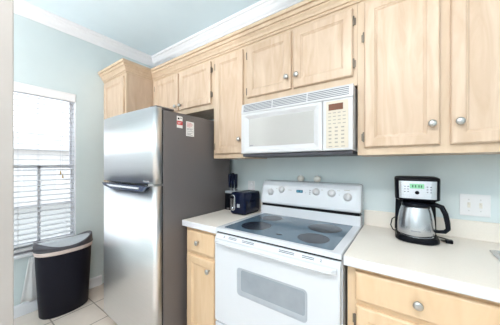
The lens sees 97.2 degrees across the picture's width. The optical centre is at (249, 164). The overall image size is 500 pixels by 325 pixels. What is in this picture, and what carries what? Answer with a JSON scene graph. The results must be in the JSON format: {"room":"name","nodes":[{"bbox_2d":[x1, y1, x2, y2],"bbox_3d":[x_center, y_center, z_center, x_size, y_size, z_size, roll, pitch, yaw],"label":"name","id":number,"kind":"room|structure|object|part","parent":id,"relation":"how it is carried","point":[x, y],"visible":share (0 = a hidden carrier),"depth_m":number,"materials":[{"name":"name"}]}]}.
{"room":"kitchen","nodes":[
{"label":"kitchen","id":0,"kind":"room"},
{"bbox_2d":[0,0,13,324],"bbox_3d":[-1.143,-0.044,0.715,0.120,2.720,0.503,0,0,35],"label":"wall","id":1,"kind":"structure","parent":0,"point":[6,6],"depth_m":0.87,"materials":[{"name":"beige paint"}]},
{"bbox_2d":[14,283,117,324],"bbox_3d":[-0.787,1.366,0.037,4.440,0.100,4.480,0,0,35],"label":"floor","id":2,"kind":"structure","parent":0,"point":[92,312],"depth_m":1.92,"materials":[{"name":"beige tile"}]},
{"bbox_2d":[32,230,92,319],"bbox_3d":[-1.705,0.985,2.031,0.292,0.661,0.432,0,0,35],"label":"trash bin","id":3,"kind":"object","parent":2,"relation":"on","point":[62,266],"visible":1,"depth_m":1.93,"materials":[{"name":"grey plastic"}]},
{"bbox_2d":[20,257,36,303],"bbox_3d":[-1.930,1.013,1.968,0.026,0.394,0.175,0,0,35],"label":"plastic bag","id":4,"kind":"object","parent":3,"relation":"hanging from","point":[29,293],"visible":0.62,"depth_m":1.94,"materials":[{"name":"white plastic"}]},
{"bbox_3d":[-1.705,0.697,2.031,0.292,0.086,0.432,0,0,35],"label":"lid","id":5,"kind":"part","parent":3,"relation":"part of","materials":[{"name":"grey plastic"}]},
{"bbox_2d":[104,73,152,181],"bbox_3d":[-1.269,0.166,2.542,0.497,2.300,0.643,0,0,35],"label":"pantry cabinet","id":6,"kind":"object","parent":2,"relation":"on","point":[125,93],"visible":0.09,"depth_m":2.28,"materials":[{"name":"brown wood"}]},
{"bbox_3d":[-1.429,-0.409,2.309,0.433,0.950,0.019,0,0,35],"label":"door","id":7,"kind":"part","parent":6,"relation":"part of","materials":[{"name":"brown wood"}]},
{"bbox_3d":[-1.419,0.166,2.327,0.497,2.300,0.019,0,0,35],"label":"frame","id":8,"kind":"part","parent":6,"relation":"part of","materials":[{"name":"brown wood"}]},
{"bbox_2d":[102,105,229,324],"bbox_3d":[-0.742,0.455,1.988,0.782,1.722,0.810,0,0,35],"label":"refrigerator","id":9,"kind":"object","parent":2,"relation":"on","point":[161,170],"visible":0.94,"depth_m":1.63,"materials":[{"name":"metal"}]},
{"bbox_3d":[-0.953,0.166,1.662,0.695,0.044,0.026,0,0,35],"label":"handle","id":10,"kind":"part","parent":9,"relation":"part of","materials":[{"name":"silver metal"}]},
{"bbox_3d":[-0.942,0.699,1.703,0.780,1.110,0.066,0,0,35],"label":"door","id":11,"kind":"part","parent":9,"relation":"part of","materials":[{"name":"metal"}]},
{"bbox_3d":[-0.942,-0.130,1.703,0.780,0.521,0.066,0,0,35],"label":"door","id":12,"kind":"part","parent":9,"relation":"part of","materials":[{"name":"metal"}]},
{"bbox_2d":[186,227,215,324],"bbox_3d":[-0.176,0.879,1.776,0.335,0.874,0.646,0,0,35],"label":"base cabinet","id":13,"kind":"object","parent":2,"relation":"on","point":[200,259],"visible":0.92,"depth_m":1.55,"materials":[{"name":"brown wood"}]},
{"bbox_3d":[-0.327,0.829,1.560,0.335,0.774,0.019,0,0,35],"label":"frame","id":14,"kind":"part","parent":13,"relation":"part of","materials":[{"name":"brown wood"}]},
{"bbox_3d":[-0.348,0.546,1.550,0.276,0.149,0.019,0,0,35],"label":"drawer","id":15,"kind":"part","parent":13,"relation":"part of","materials":[{"name":"brown wood"}]},
{"bbox_2d":[182,199,261,233],"bbox_3d":[-0.174,0.373,1.781,0.348,0.141,0.638,0,0,35],"label":"countertop","id":16,"kind":"structure","parent":13,"relation":"on","point":[208,222],"depth_m":1.63,"materials":[{"name":"beige laminate"}]},
{"bbox_2d":[225,190,240,209],"bbox_3d":[-0.155,0.318,2.009,0.114,0.168,0.104,0,0,35],"label":"knife block","id":17,"kind":"object","parent":16,"relation":"on","point":[228,192],"visible":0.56,"depth_m":1.98,"materials":[{"name":"black plastic"}]},
{"bbox_2d":[228,174,230,189],"bbox_3d":[-0.184,0.156,2.029,0.019,0.154,0.032,0,0,35],"label":"knife","id":18,"kind":"object","parent":17,"relation":"on","point":[229,175],"visible":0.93,"depth_m":2.02,"materials":[{"name":"metal"}]},
{"bbox_2d":[231,173,234,190],"bbox_3d":[-0.155,0.153,2.009,0.019,0.160,0.032,0,0,35],"label":"knife","id":19,"kind":"object","parent":17,"relation":"on","point":[232,174],"visible":0.98,"depth_m":2.00,"materials":[{"name":"metal"}]},
{"bbox_2d":[234,174,237,190],"bbox_3d":[-0.126,0.156,1.988,0.019,0.154,0.032,0,0,35],"label":"knife","id":20,"kind":"object","parent":17,"relation":"on","point":[235,175],"visible":0.99,"depth_m":1.98,"materials":[{"name":"metal"}]},
{"bbox_2d":[229,190,259,214],"bbox_3d":[-0.046,0.312,1.867,0.152,0.180,0.271,0,0,35],"label":"toaster","id":21,"kind":"object","parent":16,"relation":"on","point":[244,202],"visible":1,"depth_m":1.79,"materials":[{"name":"metal"}]},
{"bbox_3d":[-0.141,0.307,1.797,0.050,0.130,0.008,0,0,35],"label":"lever panel","id":22,"kind":"part","parent":21,"relation":"part of","materials":[{"name":"metal"}]},
{"bbox_2d":[215,180,362,324],"bbox_3d":[0.263,0.722,1.431,0.758,1.188,0.692,0,0,35],"label":"stove","id":23,"kind":"object","parent":2,"relation":"on","point":[281,264],"visible":0.99,"depth_m":1.25,"materials":[{"name":"white metal"}]},
{"bbox_3d":[0.096,1.120,1.193,0.746,0.273,0.034,0,0,35],"label":"drawer","id":24,"kind":"part","parent":23,"relation":"part of","materials":[{"name":"white metal"}]},
{"bbox_3d":[0.042,0.394,1.435,0.196,0.001,0.196,0,0,35],"label":"burner","id":25,"kind":"part","parent":23,"relation":"part of","materials":[{"name":"black glass"}]},
{"bbox_3d":[0.163,0.216,1.792,0.054,0.054,0.023,0,-11,35],"label":"knob","id":26,"kind":"part","parent":23,"relation":"part of","materials":[{"name":"white plastic"}]},
{"bbox_3d":[0.166,0.394,1.635,0.152,0.001,0.152,0,0,35],"label":"burner","id":27,"kind":"part","parent":23,"relation":"part of","materials":[{"name":"grey glass"}]},
{"bbox_3d":[0.076,0.468,1.164,0.726,0.028,0.040,0,0,35],"label":"handle","id":28,"kind":"part","parent":23,"relation":"part of","materials":[{"name":"white metal"}]},
{"bbox_3d":[0.095,0.701,1.191,0.750,0.541,0.038,0,0,35],"label":"oven door","id":29,"kind":"part","parent":23,"relation":"part of","materials":[{"name":"white metal"}]},
{"bbox_3d":[0.244,0.192,1.741,0.054,0.054,0.023,0,-11,35],"label":"knob","id":30,"kind":"part","parent":23,"relation":"part of","materials":[{"name":"white plastic"}]},
{"bbox_3d":[0.250,0.395,1.413,0.670,0.003,0.500,0,0,35],"label":"glass","id":31,"kind":"part","parent":23,"relation":"part of","materials":[{"name":"grey glass"}]},
{"bbox_3d":[0.272,0.408,1.444,0.758,0.025,0.632,0,0,35],"label":"cooktop frame","id":32,"kind":"part","parent":23,"relation":"part of","materials":[{"name":"white metal"}]},
{"bbox_2d":[297,175,303,180],"bbox_3d":[0.398,0.102,1.727,0.054,0.052,0.054,0,0,35],"label":"salt shaker","id":33,"kind":"object","parent":23,"relation":"on","point":[300,177],"visible":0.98,"depth_m":1.71,"materials":[{"name":"beige ceramic"}]},
{"bbox_3d":[0.341,0.394,1.189,0.168,0.001,0.168,0,0,35],"label":"burner","id":34,"kind":"part","parent":23,"relation":"part of","materials":[{"name":"grey glass"}]},
{"bbox_3d":[0.471,0.192,1.582,0.054,0.054,0.023,0,-11,35],"label":"knob","id":35,"kind":"part","parent":23,"relation":"part of","materials":[{"name":"white plastic"}]},
{"bbox_2d":[314,175,320,181],"bbox_3d":[0.504,0.102,1.653,0.054,0.052,0.054,0,0,35],"label":"salt shaker","id":36,"kind":"object","parent":23,"relation":"on","point":[317,178],"visible":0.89,"depth_m":1.63,"materials":[{"name":"beige ceramic"}]},
{"bbox_3d":[0.466,0.394,1.375,0.200,0.001,0.200,0,0,35],"label":"burner","id":37,"kind":"part","parent":23,"relation":"part of","materials":[{"name":"grey glass"}]},
{"bbox_3d":[0.560,0.194,1.520,0.054,0.054,0.023,0,-11,35],"label":"knob","id":38,"kind":"part","parent":23,"relation":"part of","materials":[{"name":"white plastic"}]},
{"bbox_3d":[0.643,0.212,1.457,0.054,0.054,0.023,0,-11,35],"label":"knob","id":39,"kind":"part","parent":23,"relation":"part of","materials":[{"name":"white plastic"}]},
{"bbox_2d":[348,266,499,324],"bbox_3d":[0.814,0.879,1.084,0.516,0.874,0.646,0,0,35],"label":"base cabinet","id":40,"kind":"object","parent":2,"relation":"on","point":[374,298],"visible":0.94,"depth_m":0.87,"materials":[{"name":"brown wood"}]},
{"bbox_3d":[0.653,0.905,0.851,0.445,0.573,0.019,0,0,35],"label":"door","id":41,"kind":"part","parent":40,"relation":"part of","materials":[{"name":"brown wood"}]},
{"bbox_3d":[0.635,0.530,0.833,0.034,0.034,0.030,0,0,35],"label":"knob","id":42,"kind":"part","parent":40,"relation":"part of","materials":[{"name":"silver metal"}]},
{"bbox_2d":[343,210,499,302],"bbox_3d":[1.267,0.373,0.773,1.633,0.141,0.638,0,0,35],"label":"countertop","id":43,"kind":"structure","parent":40,"relation":"on","point":[467,266],"depth_m":0.97,"materials":[{"name":"beige laminate"}]},
{"bbox_2d":[390,176,452,245],"bbox_3d":[0.929,0.233,1.204,0.277,0.337,0.243,0,0,33],"label":"coffee maker","id":44,"kind":"object","parent":43,"relation":"on","point":[407,188],"visible":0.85,"depth_m":1.14,"materials":[{"name":"black plastic"}]},
{"bbox_3d":[0.955,0.280,1.279,0.192,0.187,0.078,0,0,33],"label":"water tank","id":45,"kind":"part","parent":44,"relation":"part of","materials":[{"name":"black plastic"}]},
{"bbox_3d":[0.922,0.072,1.228,0.196,0.015,0.204,0,0,33],"label":"lid","id":46,"kind":"part","parent":44,"relation":"part of","materials":[{"name":"black plastic"}]},
{"bbox_3d":[0.867,0.129,1.142,0.159,0.090,0.017,0,0,33],"label":"control panel","id":47,"kind":"part","parent":44,"relation":"part of","materials":[{"name":"metal"}]},
{"bbox_2d":[397,200,450,237],"bbox_3d":[0.895,0.282,1.166,0.162,0.177,0.202,0,0,-16],"label":"carafe","id":48,"kind":"object","parent":44,"relation":"on","point":[415,218],"visible":0.93,"depth_m":1.12,"materials":[{"name":"metal"}]},
{"bbox_3d":[0.890,0.206,1.185,0.128,0.026,0.128,0,0,36],"label":"lid","id":49,"kind":"part","parent":48,"relation":"part of","materials":[{"name":"black plastic"}]},
{"bbox_3d":[0.961,0.271,1.121,0.030,0.154,0.089,0,0,-45],"label":"handle","id":50,"kind":"part","parent":48,"relation":"part of","materials":[{"name":"black plastic"}]},
{"bbox_2d":[490,250,499,260],"bbox_3d":[1.312,0.482,0.677,0.722,0.170,0.403,0,0,35],"label":"sink","id":51,"kind":"object","parent":43,"relation":"in","point":[496,253],"visible":1,"depth_m":0.99,"materials":[{"name":"metal"}]},
{"bbox_2d":[14,13,152,305],"bbox_3d":[-2.549,-0.044,1.269,0.140,2.720,4.200,0,0,35],"label":"wall","id":52,"kind":"structure","parent":0,"point":[45,56],"depth_m":2.28,"materials":[{"name":"teal paint"}]},
{"bbox_2d":[14,91,75,259],"bbox_3d":[-2.081,0.045,1.910,0.152,1.527,0.948,0,0,35],"label":"window","id":53,"kind":"structure","parent":52,"relation":"in","point":[72,150],"depth_m":2.25,"materials":[{"name":"white paint"}]},
{"bbox_3d":[-2.052,0.797,1.890,0.082,0.023,0.948,0,0,35],"label":"sill","id":54,"kind":"part","parent":53,"relation":"part of","materials":[{"name":"white paint"}]},
{"bbox_3d":[-2.129,-0.326,1.944,0.025,0.725,0.890,0,0,35],"label":"sash","id":55,"kind":"part","parent":53,"relation":"part of","materials":[{"name":"white paint"}]},
{"bbox_3d":[-2.106,0.376,1.928,0.026,0.760,0.890,0,0,35],"label":"sash","id":56,"kind":"part","parent":53,"relation":"part of","materials":[{"name":"white paint"}]},
{"bbox_2d":[14,81,75,253],"bbox_3d":[-2.055,0.023,1.892,0.080,1.480,0.900,0,0,35],"label":"window blind","id":57,"kind":"object","parent":53,"relation":"attached to","point":[19,87],"visible":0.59,"depth_m":2.05,"materials":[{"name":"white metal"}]},
{"bbox_3d":[-2.061,0.751,1.897,0.050,0.025,0.884,0,0,35],"label":"rail","id":58,"kind":"part","parent":57,"relation":"part of","materials":[{"name":"white plastic"}]},
{"bbox_3d":[-1.837,-0.276,2.150,0.004,0.735,0.019,0,0,35],"label":"pull cord","id":59,"kind":"part","parent":57,"relation":"part of","materials":[{"name":"white fabric"}]},
{"bbox_2d":[14,275,101,318],"bbox_3d":[-2.663,1.264,0.970,0.016,0.103,3.580,0,0,35],"label":"baseboard","id":60,"kind":"structure","parent":52,"relation":"attached to","point":[27,307],"depth_m":1.97,"materials":[{"name":"white paint"}]},
{"bbox_2d":[14,0,303,66],"bbox_3d":[-0.787,-1.354,0.037,4.160,0.097,4.200,0,0,35],"label":"trim","id":61,"kind":"structure","parent":52,"relation":"attached to","point":[262,9],"depth_m":2.19,"materials":[{"name":"white paint"}]},
{"bbox_2d":[23,0,260,55],"bbox_3d":[-0.787,-1.464,0.037,4.440,0.120,4.480,0,0,35],"label":"ceiling","id":62,"kind":"structure","parent":0,"point":[150,27],"depth_m":2.08,"materials":[{"name":"teal paint"}]},
{"bbox_2d":[210,119,499,225],"bbox_3d":[0.457,-0.044,1.815,4.440,2.720,0.140,0,0,35],"label":"wall","id":63,"kind":"structure","parent":0,"point":[458,174],"depth_m":1.43,"materials":[{"name":"teal paint"}]},
{"bbox_2d":[153,58,213,119],"bbox_3d":[-0.609,-0.734,2.253,0.913,0.500,0.360,0,0,35],"label":"upper cabinet","id":64,"kind":"object","parent":63,"relation":"attached to","point":[189,91],"visible":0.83,"depth_m":2.07,"materials":[{"name":"brown wood"}]},
{"bbox_3d":[-0.858,-0.709,2.256,0.390,0.360,0.019,0,0,35],"label":"door","id":65,"kind":"part","parent":64,"relation":"part of","materials":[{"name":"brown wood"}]},
{"bbox_3d":[-0.509,-0.709,2.011,0.423,0.360,0.019,0,0,35],"label":"door","id":66,"kind":"part","parent":64,"relation":"part of","materials":[{"name":"brown wood"}]},
{"bbox_2d":[98,0,363,82],"bbox_3d":[-0.217,-0.964,1.609,3.288,0.100,0.346,0,0,35],"label":"crown molding","id":67,"kind":"structure","parent":64,"relation":"attached to","point":[305,11],"depth_m":1.69,"materials":[{"name":"brown wood"}]},
{"bbox_2d":[214,46,266,158],"bbox_3d":[-0.093,-0.520,1.892,0.344,0.928,0.360,0,0,35],"label":"upper cabinet","id":68,"kind":"object","parent":63,"relation":"attached to","point":[230,68],"visible":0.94,"depth_m":1.77,"materials":[{"name":"brown wood"}]},
{"bbox_3d":[-0.172,-0.490,1.776,0.290,0.797,0.019,0,0,35],"label":"door","id":69,"kind":"part","parent":68,"relation":"part of","materials":[{"name":"brown wood"}]},
{"bbox_3d":[-0.162,-0.520,1.793,0.344,0.928,0.019,0,0,35],"label":"frame","id":70,"kind":"part","parent":68,"relation":"part of","materials":[{"name":"brown wood"}]},
{"bbox_2d":[248,181,254,189],"bbox_3d":[0.013,0.197,2.035,0.076,0.102,0.008,0,0,35],"label":"outlet","id":71,"kind":"object","parent":63,"relation":"attached to","point":[251,184],"visible":0.79,"depth_m":2.03,"materials":[{"name":"white paint"}]},
{"bbox_2d":[246,3,357,103],"bbox_3d":[0.364,-0.717,1.573,0.773,0.534,0.360,0,0,35],"label":"upper cabinet","id":72,"kind":"object","parent":63,"relation":"attached to","point":[320,53],"visible":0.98,"depth_m":1.41,"materials":[{"name":"brown wood"}]},
{"bbox_3d":[0.126,-0.697,1.567,0.359,0.383,0.019,0,0,35],"label":"door","id":73,"kind":"part","parent":72,"relation":"part of","materials":[{"name":"brown wood"}]},
{"bbox_2d":[241,83,358,157],"bbox_3d":[0.354,-0.255,1.562,0.756,0.386,0.388,0,0,35],"label":"microwave","id":74,"kind":"object","parent":72,"relation":"attached to","point":[323,122],"visible":0.94,"depth_m":1.36,"materials":[{"name":"white plastic"}]},
{"bbox_3d":[0.187,-0.227,1.466,0.593,0.289,0.039,0,0,35],"label":"door","id":75,"kind":"part","parent":74,"relation":"part of","materials":[{"name":"white plastic"}]},
{"bbox_3d":[0.499,-0.227,1.250,0.160,0.289,0.037,0,0,35],"label":"control panel","id":76,"kind":"part","parent":74,"relation":"part of","materials":[{"name":"white plastic"}]},
{"bbox_3d":[0.435,-0.697,1.352,0.360,0.383,0.019,0,0,35],"label":"door","id":77,"kind":"part","parent":72,"relation":"part of","materials":[{"name":"brown wood"}]},
{"bbox_2d":[358,0,499,156],"bbox_3d":[0.993,-0.520,1.133,0.759,0.928,0.360,0,0,35],"label":"upper cabinet","id":78,"kind":"object","parent":63,"relation":"attached to","point":[429,70],"visible":1,"depth_m":1.05,"materials":[{"name":"brown wood"}]},
{"bbox_3d":[0.760,-0.492,1.124,0.318,0.793,0.019,0,0,35],"label":"door","id":79,"kind":"part","parent":78,"relation":"part of","materials":[{"name":"brown wood"}]},
{"bbox_3d":[0.852,-0.195,1.030,0.034,0.034,0.030,0,0,35],"label":"knob","id":80,"kind":"part","parent":78,"relation":"part of","materials":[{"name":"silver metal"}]},
{"bbox_3d":[0.931,-0.195,0.975,0.034,0.034,0.030,0,0,35],"label":"knob","id":81,"kind":"part","parent":78,"relation":"part of","materials":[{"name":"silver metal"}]},
{"bbox_3d":[1.062,-0.492,0.914,0.345,0.793,0.019,0,0,35],"label":"door","id":82,"kind":"part","parent":78,"relation":"part of","materials":[{"name":"brown wood"}]},
{"bbox_2d":[364,210,499,242],"bbox_3d":[1.444,0.352,1.027,1.633,0.100,0.019,0,0,35],"label":"backsplash","id":83,"kind":"structure","parent":63,"relation":"attached to","point":[467,229],"depth_m":1.22,"materials":[{"name":"beige laminate"}]},
{"bbox_2d":[460,194,490,216],"bbox_3d":[1.214,0.218,1.190,0.120,0.117,0.018,0,0,35],"label":"switch plate","id":84,"kind":"object","parent":63,"relation":"attached to","point":[470,204],"visible":1,"depth_m":1.19,"materials":[{"name":"white plastic"}]},
{"label":"outside","id":85,"kind":"structure","parent":0,"visible":0},
{"bbox_2d":[14,203,69,243],"bbox_3d":[-4.763,1.741,5.379,36.000,0.150,40.000,0,0,35],"label":"ground","id":86,"kind":"structure","parent":85,"point":[68,204],"depth_m":6.50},
{"bbox_2d":[14,130,69,206],"bbox_3d":[-8.899,0.141,9.673,2.300,3.050,11.500,0,0,35],"label":"neighbor house","id":87,"kind":"structure","parent":86,"relation":"on","point":[49,158],"depth_m":8.94,"materials":[{"name":"grey"}]},
{"bbox_3d":[-8.409,0.516,8.843,0.015,1.080,0.980,0,0,35],"label":"pane","id":88,"kind":"part","parent":87,"relation":"part of","materials":[{"name":"grey glass"}]}
]}

